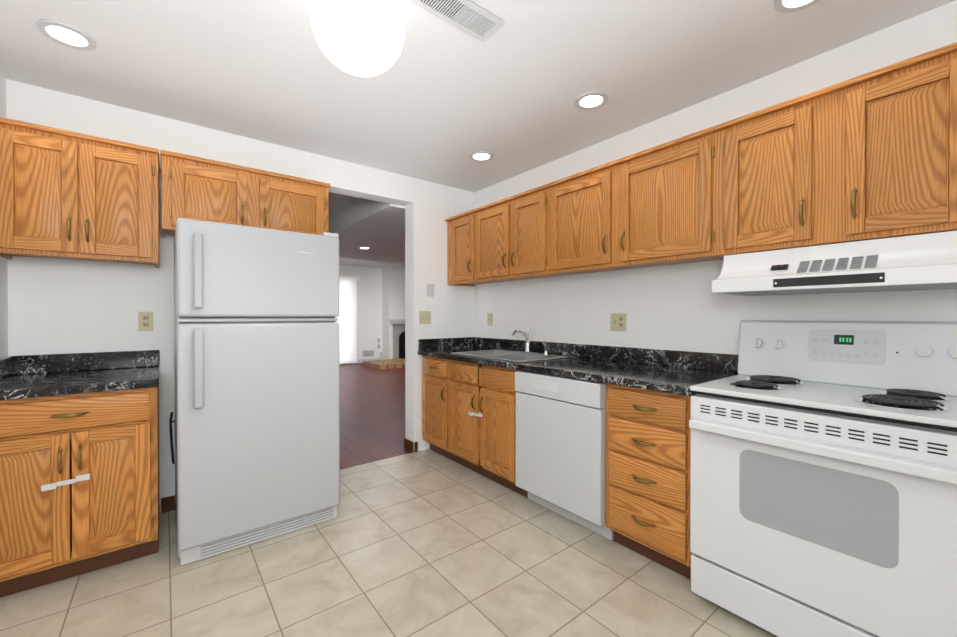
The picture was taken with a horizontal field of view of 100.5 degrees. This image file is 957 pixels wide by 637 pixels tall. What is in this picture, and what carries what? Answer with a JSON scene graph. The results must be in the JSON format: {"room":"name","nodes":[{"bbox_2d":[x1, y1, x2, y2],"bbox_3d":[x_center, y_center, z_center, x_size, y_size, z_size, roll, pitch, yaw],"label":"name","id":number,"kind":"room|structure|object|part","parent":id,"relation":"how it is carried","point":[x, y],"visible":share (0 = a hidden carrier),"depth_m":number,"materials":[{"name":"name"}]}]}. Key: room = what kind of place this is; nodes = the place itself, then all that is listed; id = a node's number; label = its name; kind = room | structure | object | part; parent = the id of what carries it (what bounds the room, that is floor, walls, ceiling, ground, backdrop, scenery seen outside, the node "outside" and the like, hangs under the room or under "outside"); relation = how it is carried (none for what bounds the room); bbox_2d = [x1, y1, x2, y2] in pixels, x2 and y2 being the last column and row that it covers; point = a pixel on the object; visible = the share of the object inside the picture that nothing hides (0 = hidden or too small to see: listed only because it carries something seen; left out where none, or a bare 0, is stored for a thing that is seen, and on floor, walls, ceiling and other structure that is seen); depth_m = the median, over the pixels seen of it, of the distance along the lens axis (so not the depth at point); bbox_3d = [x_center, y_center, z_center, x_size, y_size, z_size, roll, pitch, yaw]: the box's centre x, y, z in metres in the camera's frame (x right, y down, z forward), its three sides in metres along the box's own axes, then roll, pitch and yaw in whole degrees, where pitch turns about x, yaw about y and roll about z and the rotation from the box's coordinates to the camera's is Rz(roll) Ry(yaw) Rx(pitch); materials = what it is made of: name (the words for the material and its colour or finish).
{"room":"kitchen","nodes":[
{"label":"kitchen","id":0,"kind":"room"},
{"bbox_2d":[0,70,7,357],"bbox_3d":[-1.220,-0.011,0.386,0.160,2.440,4.160,0,0,-38],"label":"wall","id":1,"kind":"structure","parent":0,"point":[3,290],"depth_m":2.02,"materials":[{"name":"white paint"}]},
{"bbox_2d":[6,79,473,512],"bbox_3d":[-1.293,-0.026,3.079,3.380,2.440,0.160,0,0,-38],"label":"wall","id":2,"kind":"structure","parent":0,"point":[61,306],"depth_m":2.46,"materials":[{"name":"white paint"}]},
{"bbox_2d":[0,117,159,267],"bbox_3d":[-2.083,-0.615,2.105,0.620,0.618,0.380,0,0,-38],"label":"upper cabinet","id":3,"kind":"object","parent":2,"relation":"attached to","point":[66,194],"visible":1,"depth_m":1.98,"materials":[{"name":"brown wood"}]},
{"bbox_2d":[138,312,152,330],"bbox_3d":[-2.008,0.017,2.404,0.070,0.116,0.009,0,0,-38],"label":"outlet","id":4,"kind":"object","parent":2,"relation":"attached to","point":[145,321],"visible":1,"depth_m":2.40,"materials":[{"name":"beige plastic"}]},
{"bbox_2d":[160,150,329,237],"bbox_3d":[-1.476,-0.713,2.583,0.915,0.428,0.380,0,0,-38],"label":"upper cabinet","id":5,"kind":"object","parent":2,"relation":"attached to","point":[198,188],"visible":0.73,"depth_m":2.41,"materials":[{"name":"brown wood"}]},
{"bbox_2d":[161,438,417,512],"bbox_3d":[-1.299,1.149,3.070,1.794,0.090,0.176,0,0,-38],"label":"baseboard","id":6,"kind":"structure","parent":2,"relation":"attached to","point":[167,504],"depth_m":2.48,"materials":[{"name":"brown wood"}]},
{"bbox_2d":[419,311,430,323],"bbox_3d":[-0.479,-0.009,3.603,0.116,0.116,0.018,0,0,-38],"label":"light switch","id":7,"kind":"object","parent":2,"relation":"attached to","point":[424,317],"visible":1,"depth_m":3.60,"materials":[{"name":"beige plastic"}]},
{"bbox_2d":[427,284,433,296],"bbox_3d":[-0.435,-0.260,3.643,0.070,0.116,0.008,0,0,-38],"label":"phone","id":8,"kind":"object","parent":2,"relation":"attached to","point":[430,289],"visible":1,"depth_m":3.64,"materials":[{"name":"grey plastic"}]},
{"bbox_2d":[329,192,357,215],"bbox_3d":[-2.827,-1.303,4.154,2.470,0.100,3.440,0,0,-38],"label":"ceiling","id":9,"kind":"structure","parent":0,"point":[337,202],"depth_m":4.26,"materials":[{"name":"white paint"}]},
{"bbox_2d":[339,264,381,359],"bbox_3d":[-3.790,-0.144,9.768,8.220,2.600,0.160,0,0,-38],"label":"wall","id":10,"kind":"structure","parent":0,"point":[369,308],"depth_m":10.39,"materials":[{"name":"white paint"}]},
{"bbox_2d":[335,276,358,363],"bbox_3d":[-3.739,0.046,9.640,1.700,2.180,0.100,0,0,-38],"label":"vertical blinds","id":11,"kind":"object","parent":10,"relation":"attached to","point":[347,319],"visible":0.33,"depth_m":9.98,"materials":[{"name":"white plastic"}]},
{"bbox_2d":[340,358,379,364],"bbox_3d":[-4.717,1.110,8.931,5.400,0.100,0.012,0,0,-38],"label":"baseboard","id":12,"kind":"structure","parent":10,"relation":"attached to","point":[360,361],"depth_m":10.27,"materials":[{"name":"grey plastic"}]},
{"bbox_2d":[363,350,373,356],"bbox_3d":[-2.868,0.912,10.388,0.320,0.170,0.012,0,0,-38],"label":"air vent","id":13,"kind":"object","parent":10,"relation":"in","point":[368,353],"visible":1,"depth_m":10.38,"materials":[{"name":"grey plastic"}]},
{"bbox_2d":[329,198,404,263],"bbox_3d":[0.275,-1.196,6.600,5.430,0.340,3.440,0,0,-38],"label":"ceiling","id":14,"kind":"structure","parent":0,"point":[377,228],"depth_m":4.70,"materials":[{"name":"white paint"}]},
{"bbox_2d":[339,258,404,267],"bbox_3d":[-2.744,-1.387,8.434,7.900,0.100,3.220,0,0,-38],"label":"ceiling beam","id":15,"kind":"structure","parent":0,"point":[359,262],"depth_m":9.73,"materials":[{"name":"white paint"}]},
{"bbox_2d":[340,363,411,469],"bbox_3d":[-1.685,1.201,7.106,8.220,0.060,6.960,0,0,-38],"label":"floor","id":16,"kind":"structure","parent":0,"point":[372,414],"depth_m":4.91,"materials":[{"name":"brown wood"}]},
{"bbox_2d":[363,267,404,368],"bbox_3d":[-1.712,-0.096,10.379,2.480,2.497,1.447,0,0,-38],"label":"fireplace","id":17,"kind":"object","parent":16,"relation":"on","point":[393,317],"visible":0.33,"depth_m":10.41,"materials":[{"name":"paint"},{"name":"brick"},{"name":"wrought iron"}]},
{"bbox_2d":[0,448,777,636],"bbox_3d":[0.045,1.233,1.390,3.380,0.060,4.160,0,0,-38],"label":"floor","id":18,"kind":"structure","parent":0,"point":[429,542],"depth_m":1.80,"materials":[{"name":"beige tile"}]},
{"bbox_2d":[0,386,158,597],"bbox_3d":[-1.999,0.769,2.003,0.607,0.862,0.655,0,0,-38],"label":"base cabinet","id":19,"kind":"object","parent":18,"relation":"on","point":[79,484],"visible":0.94,"depth_m":1.79,"materials":[{"name":"brown wood"}]},
{"bbox_2d":[0,350,159,399],"bbox_3d":[-2.001,0.264,2.006,0.612,0.139,0.645,0,0,-38],"label":"countertop","id":20,"kind":"structure","parent":19,"relation":"on","point":[28,376],"depth_m":2.07,"materials":[{"name":"stone"}]},
{"bbox_2d":[169,218,339,565],"bbox_3d":[-1.348,0.347,2.388,0.798,1.700,0.794,0,0,-38],"label":"refrigerator","id":21,"kind":"object","parent":18,"relation":"on","point":[257,386],"visible":1,"depth_m":2.09,"materials":[{"name":"grey metal"}]},
{"bbox_3d":[-1.880,0.737,2.445,0.029,0.322,0.050,0,0,-38],"label":"cord","id":22,"kind":"part","parent":21,"relation":"part of","materials":[{"name":"black plastic"}]},
{"bbox_3d":[-1.348,0.010,1.915,0.038,0.840,0.054,0,0,-38],"label":"handle","id":23,"kind":"part","parent":21,"relation":"part of","materials":[{"name":"grey"}]},
{"bbox_2d":[422,355,437,452],"bbox_3d":[-0.133,0.760,3.580,0.618,0.862,0.472,0,0,-38],"label":"base cabinet","id":24,"kind":"object","parent":18,"relation":"on","point":[429,365],"depth_m":3.45,"materials":[{"name":"brown wood"}]},
{"bbox_2d":[417,329,738,395],"bbox_3d":[0.434,0.270,2.836,0.645,0.366,2.355,0,0,-38],"label":"countertop","id":25,"kind":"structure","parent":24,"relation":"on","point":[673,372],"depth_m":2.52,"materials":[{"name":"stone"}]},
{"bbox_2d":[438,358,509,488],"bbox_3d":[0.217,0.762,3.136,0.618,0.862,0.889,0,0,-38],"label":"base cabinet","id":26,"kind":"object","parent":18,"relation":"on","point":[468,418],"depth_m":2.94,"materials":[{"name":"brown wood"}]},
{"bbox_2d":[510,369,527,497],"bbox_3d":[0.695,0.766,2.530,0.618,0.862,0.738,0,0,-38],"label":"base cabinet","id":27,"kind":"object","parent":18,"relation":"on","point":[513,487],"depth_m":2.63,"materials":[{"name":"brown wood"}]},
{"bbox_2d":[515,370,613,539],"bbox_3d":[0.676,0.768,2.515,0.630,0.858,0.642,0,0,-38],"label":"dishwasher","id":28,"kind":"object","parent":18,"relation":"on","point":[560,450],"visible":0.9,"depth_m":2.27,"materials":[{"name":"grey plastic"}]},
{"bbox_3d":[0.450,0.397,2.293,0.002,0.062,0.377,0,0,-38],"label":"panel","id":29,"kind":"part","parent":28,"relation":"part of","materials":[{"name":"grey plastic"}]},
{"bbox_2d":[606,383,695,578],"bbox_3d":[1.034,0.768,2.100,0.618,0.862,0.442,0,0,-38],"label":"base cabinet","id":30,"kind":"object","parent":18,"relation":"on","point":[648,431],"depth_m":1.89,"materials":[{"name":"brown wood"}]},
{"bbox_2d":[689,320,956,636],"bbox_3d":[1.364,0.607,1.583,0.700,1.190,0.757,0,0,-38],"label":"range","id":31,"kind":"object","parent":18,"relation":"on","point":[823,478],"visible":1,"depth_m":1.42,"materials":[{"name":"white metal"}]},
{"bbox_2d":[0,0,954,191],"bbox_3d":[0.045,-1.287,1.375,3.380,0.100,4.160,0,0,-38],"label":"ceiling","id":32,"kind":"structure","parent":0,"point":[439,101],"depth_m":1.98,"materials":[{"name":"white paint"}]},
{"bbox_2d":[36,19,95,50],"bbox_3d":[-1.796,-1.235,1.740,0.184,0.008,0.184,0,0,-38],"label":"recessed light","id":33,"kind":"object","parent":32,"relation":"in","point":[67,35],"visible":1,"depth_m":1.73,"materials":[{"name":"grey plastic"}]},
{"bbox_2d":[310,0,404,76],"bbox_3d":[-0.424,-1.060,1.414,0.324,0.349,0.324,0,0,-38],"label":"globe ceiling light","id":34,"kind":"object","parent":32,"relation":"attached to","point":[363,38],"visible":1,"depth_m":1.33,"materials":[{"name":"white glass"}]},
{"bbox_2d":[411,0,503,40],"bbox_3d":[-0.078,-1.232,1.604,0.360,0.006,0.140,0,0,-38],"label":"ceiling vent","id":35,"kind":"object","parent":32,"relation":"in","point":[473,19],"visible":1,"depth_m":1.62,"materials":[{"name":"grey plastic"}]},
{"bbox_2d":[469,151,492,161],"bbox_3d":[0.022,-1.242,3.052,0.184,0.008,0.184,0,0,-38],"label":"recessed light","id":36,"kind":"object","parent":32,"relation":"in","point":[481,156],"visible":0.98,"depth_m":3.04,"materials":[{"name":"grey plastic"}]},
{"bbox_2d":[575,91,607,109],"bbox_3d":[0.641,-1.238,2.266,0.184,0.008,0.184,0,0,-38],"label":"recessed light","id":37,"kind":"object","parent":32,"relation":"in","point":[592,100],"visible":1,"depth_m":2.26,"materials":[{"name":"grey plastic"}]},
{"bbox_2d":[774,0,820,12],"bbox_3d":[1.236,-1.233,1.512,0.184,0.008,0.184,0,0,-38],"label":"recessed light","id":38,"kind":"object","parent":32,"relation":"in","point":[785,6],"visible":1,"depth_m":1.56,"materials":[{"name":"grey plastic"}]},
{"bbox_2d":[474,0,956,354],"bbox_3d":[1.309,-0.023,2.379,0.160,2.440,4.160,0,0,-38],"label":"wall","id":39,"kind":"structure","parent":0,"point":[680,307],"depth_m":2.34,"materials":[{"name":"white paint"}]},
{"bbox_2d":[445,210,494,285],"bbox_3d":[-0.040,-0.634,3.677,0.342,0.598,0.438,0,0,-38],"label":"upper cabinet","id":40,"kind":"object","parent":39,"relation":"attached to","point":[460,226],"depth_m":3.57,"materials":[{"name":"brown wood"}]},
{"bbox_2d":[487,313,492,325],"bbox_3d":[0.104,0.010,3.760,0.018,0.116,0.070,0,0,-38],"label":"light switch","id":41,"kind":"object","parent":39,"relation":"attached to","point":[489,319],"visible":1,"depth_m":3.75,"materials":[{"name":"beige plastic"}]},
{"bbox_2d":[473,199,533,281],"bbox_3d":[0.234,-0.632,3.329,0.342,0.598,0.447,0,0,-38],"label":"upper cabinet","id":42,"kind":"object","parent":39,"relation":"attached to","point":[489,219],"depth_m":3.25,"materials":[{"name":"brown wood"}]},
{"bbox_2d":[505,185,572,277],"bbox_3d":[0.490,-0.630,3.005,0.342,0.598,0.380,0,0,-38],"label":"upper cabinet","id":43,"kind":"object","parent":39,"relation":"attached to","point":[524,211],"depth_m":2.92,"materials":[{"name":"brown wood"}]},
{"bbox_2d":[545,161,628,273],"bbox_3d":[0.770,-0.628,2.649,0.342,0.598,0.526,0,0,-38],"label":"upper cabinet","id":44,"kind":"object","parent":39,"relation":"attached to","point":[576,205],"depth_m":2.55,"materials":[{"name":"brown wood"}]},
{"bbox_2d":[610,313,625,330],"bbox_3d":[0.943,0.024,2.696,0.018,0.116,0.116,0,0,-38],"label":"outlet","id":45,"kind":"object","parent":39,"relation":"attached to","point":[618,322],"visible":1,"depth_m":2.69,"materials":[{"name":"beige plastic"}]},
{"bbox_2d":[609,127,723,268],"bbox_3d":[1.104,-0.626,2.225,0.342,0.598,0.553,0,0,-38],"label":"upper cabinet","id":46,"kind":"object","parent":39,"relation":"attached to","point":[661,196],"depth_m":2.11,"materials":[{"name":"brown wood"}]},
{"bbox_2d":[713,89,828,257],"bbox_3d":[1.400,-0.624,1.850,0.342,0.598,0.403,0,0,-38],"label":"upper cabinet","id":47,"kind":"object","parent":39,"relation":"attached to","point":[767,161],"depth_m":1.74,"materials":[{"name":"brown wood"}]},
{"bbox_2d":[821,42,956,243],"bbox_3d":[1.642,-0.622,1.543,0.342,0.598,0.379,0,0,-38],"label":"upper cabinet","id":48,"kind":"object","parent":39,"relation":"attached to","point":[870,155],"depth_m":1.45,"materials":[{"name":"brown wood"}]},
{"bbox_2d":[712,230,956,295],"bbox_3d":[1.478,-0.207,1.668,0.447,0.186,0.757,0,0,-38],"label":"range hood","id":49,"kind":"object","parent":48,"relation":"attached to","point":[928,261],"visible":0.98,"depth_m":1.52,"materials":[{"name":"white painted metal"}]}
]}

